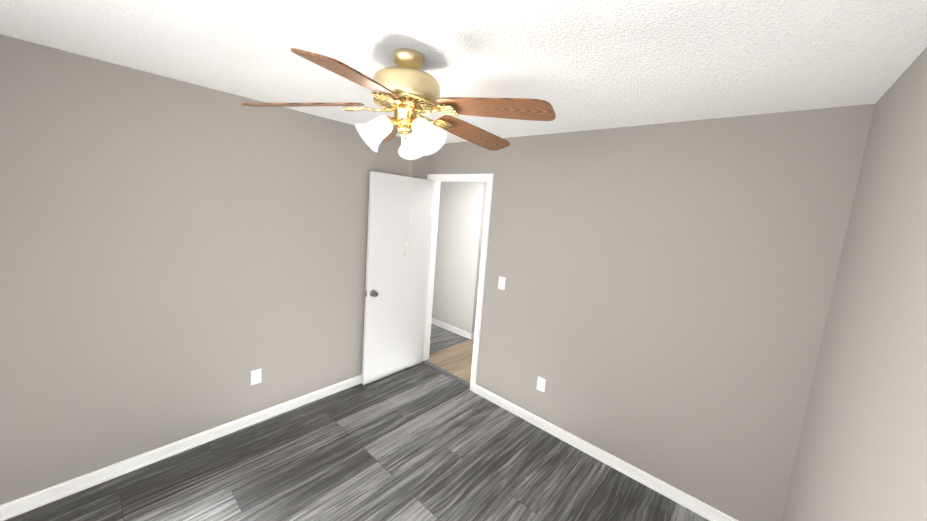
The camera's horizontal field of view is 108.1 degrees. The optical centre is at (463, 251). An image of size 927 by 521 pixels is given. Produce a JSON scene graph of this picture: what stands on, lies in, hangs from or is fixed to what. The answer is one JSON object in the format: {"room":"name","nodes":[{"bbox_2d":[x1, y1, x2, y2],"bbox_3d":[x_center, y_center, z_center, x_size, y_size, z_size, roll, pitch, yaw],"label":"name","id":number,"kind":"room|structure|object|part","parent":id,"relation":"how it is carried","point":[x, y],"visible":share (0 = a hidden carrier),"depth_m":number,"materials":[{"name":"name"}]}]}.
{"room":"empty bedroom","nodes":[
{"label":"empty bedroom","id":0,"kind":"room"},
{"bbox_2d":[0,34,429,504],"bbox_3d":[-1.631,0.140,2.505,0.120,2.440,3.690,11,10,41],"label":"wall","id":1,"kind":"structure","parent":0,"point":[179,260],"depth_m":2.09,"materials":[{"name":"grey paint"}]},
{"bbox_2d":[0,374,361,520],"bbox_3d":[-1.667,1.315,2.613,0.021,0.082,3.450,11,10,41],"label":"baseboard","id":2,"kind":"structure","parent":1,"relation":"attached to","point":[18,506],"depth_m":2.20,"materials":[{"name":"white wood"}]},
{"bbox_2d":[251,368,260,384],"bbox_3d":[-1.611,0.974,2.612,0.009,0.116,0.072,11,10,41],"label":"electrical outlet","id":3,"kind":"object","parent":1,"relation":"attached to","point":[255,376],"visible":1,"depth_m":2.61,"materials":[{"name":"white plastic"}]},
{"bbox_2d":[4,323,709,520],"bbox_3d":[-0.134,1.418,3.268,4.925,0.060,6.690,11,10,41],"label":"floor","id":4,"kind":"structure","parent":0,"point":[422,441],"depth_m":2.27,"materials":[{"name":"grey wood"}]},
{"bbox_2d":[422,338,469,386],"bbox_3d":[0.077,1.296,4.056,0.890,0.006,0.980,11,10,41],"label":"threshold","id":5,"kind":"object","parent":4,"relation":"on","point":[464,382],"visible":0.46,"depth_m":3.78,"materials":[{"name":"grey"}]},
{"bbox_2d":[431,318,473,339],"bbox_3d":[-0.472,1.067,5.182,1.591,0.082,0.041,11,10,41],"label":"baseboard","id":6,"kind":"structure","parent":4,"relation":"on","point":[456,330],"depth_m":4.86,"materials":[{"name":"white wood"}]},
{"bbox_2d":[0,0,926,143],"bbox_3d":[-0.341,-0.877,1.298,3.325,0.080,3.690,11,10,41],"label":"ceiling","id":7,"kind":"structure","parent":0,"point":[581,65],"depth_m":1.35,"materials":[{"name":"paint"}]},
{"bbox_2d":[241,48,555,255],"bbox_3d":[-0.236,-0.411,1.528,1.275,0.886,1.255,11,10,41],"label":"fan","id":8,"kind":"object","parent":7,"relation":"hanging from","point":[406,90],"visible":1,"depth_m":1.39,"materials":[{"name":"brown wood"}]},
{"bbox_3d":[-0.676,-0.628,1.437,0.480,0.006,0.150,-3,20,-6],"label":"blade","id":9,"kind":"part","parent":8,"relation":"part of","materials":[{"name":"brown wood"}]},
{"bbox_3d":[-0.341,-0.555,1.076,0.150,0.006,0.480,18,16,8],"label":"blade","id":10,"kind":"part","parent":8,"relation":"part of","materials":[{"name":"brown wood"}]},
{"bbox_3d":[-0.369,-0.524,1.446,0.125,0.142,0.142,-42,2,-14],"label":"lamp shade","id":11,"kind":"part","parent":8,"relation":"part of","materials":[{"name":"white glass"}]},
{"bbox_3d":[-0.315,-0.566,1.472,0.053,0.046,0.074,11,10,41],"label":"arm","id":12,"kind":"part","parent":8,"relation":"part of"},
{"bbox_3d":[-0.246,-0.749,1.469,0.290,0.204,0.290,11,10,41],"label":"motor","id":13,"kind":"part","parent":8,"relation":"part of","materials":[{"name":"gold metal"}]},
{"bbox_3d":[-0.255,-0.538,1.616,0.142,0.125,0.142,-27,60,-17],"label":"lamp shade","id":14,"kind":"part","parent":8,"relation":"part of","materials":[{"name":"white glass"}]},
{"bbox_3d":[-0.212,-0.557,1.464,0.075,0.046,0.052,11,10,41],"label":"arm","id":15,"kind":"part","parent":8,"relation":"part of"},
{"bbox_3d":[-0.171,-0.515,1.438,0.072,0.048,0.047,54,22,19],"label":"bulb","id":16,"kind":"part","parent":8,"relation":"part of","materials":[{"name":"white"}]},
{"bbox_3d":[-0.165,-0.507,1.434,0.125,0.142,0.142,53,22,19],"label":"lamp shade","id":17,"kind":"part","parent":8,"relation":"part of","materials":[{"name":"white glass"}]},
{"label":"blade","id":18,"kind":"part","parent":8,"relation":"part of","materials":[{"name":"brown wood"}]},
{"bbox_3d":[0.111,-0.548,1.285,0.480,0.006,0.150,16,0,27],"label":"blade","id":19,"kind":"part","parent":8,"relation":"part of","materials":[{"name":"brown wood"}]},
{"bbox_2d":[429,104,874,520],"bbox_3d":[0.746,0.283,2.797,3.085,2.440,0.120,11,10,41],"label":"wall","id":20,"kind":"structure","parent":0,"point":[658,306],"depth_m":2.16,"materials":[{"name":"grey paint"}]},
{"bbox_2d":[362,171,433,384],"bbox_3d":[-0.660,0.273,3.447,0.035,2.053,0.760,11,10,41],"label":"door leaf","id":21,"kind":"structure","parent":20,"relation":"in","point":[394,314],"depth_m":3.39,"materials":[{"name":"white wood"}]},
{"bbox_2d":[365,290,377,296],"bbox_3d":[-0.883,0.398,3.205,0.141,0.064,0.094,11,10,41],"label":"door knob","id":22,"kind":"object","parent":21,"relation":"attached to","point":[374,293],"depth_m":3.18,"materials":[{"name":"grey metal"}]},
{"bbox_2d":[422,174,493,391],"bbox_3d":[-0.095,0.277,3.538,0.886,2.130,0.156,11,10,41],"label":"door frame","id":23,"kind":"structure","parent":20,"relation":"attached to","point":[489,178],"depth_m":3.34,"materials":[{"name":"white wood"}]},
{"bbox_2d":[498,276,505,289],"bbox_3d":[0.347,0.288,3.060,0.072,0.116,0.016,11,10,41],"label":"light switch","id":24,"kind":"object","parent":20,"relation":"attached to","point":[501,283],"visible":1,"depth_m":3.06,"materials":[{"name":"white plastic"}]},
{"bbox_2d":[537,376,545,391],"bbox_3d":[0.657,1.124,2.844,0.072,0.116,0.009,11,10,41],"label":"electrical outlet","id":25,"kind":"object","parent":20,"relation":"attached to","point":[541,384],"visible":1,"depth_m":2.84,"materials":[{"name":"white plastic"}]},
{"bbox_2d":[474,384,738,520],"bbox_3d":[0.927,1.512,2.621,2.184,0.082,0.021,11,10,41],"label":"baseboard","id":26,"kind":"structure","parent":20,"relation":"attached to","point":[680,497],"depth_m":2.46,"materials":[{"name":"white wood"}]},
{"bbox_2d":[781,47,926,520],"bbox_3d":[0.759,0.598,0.419,0.120,2.440,3.690,11,10,41],"label":"wall","id":27,"kind":"structure","parent":0,"point":[861,454],"depth_m":1.09,"materials":[{"name":"grey paint"}]},
{"label":"outside","id":28,"kind":"structure","parent":0,"visible":0},
{"bbox_2d":[432,182,486,332],"bbox_3d":[0.272,-0.148,5.782,1.570,2.440,2.000,11,10,41],"label":"wall block","id":29,"kind":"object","parent":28,"point":[459,239],"visible":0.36,"depth_m":4.76,"materials":[{"name":"grey paint"}]}
]}

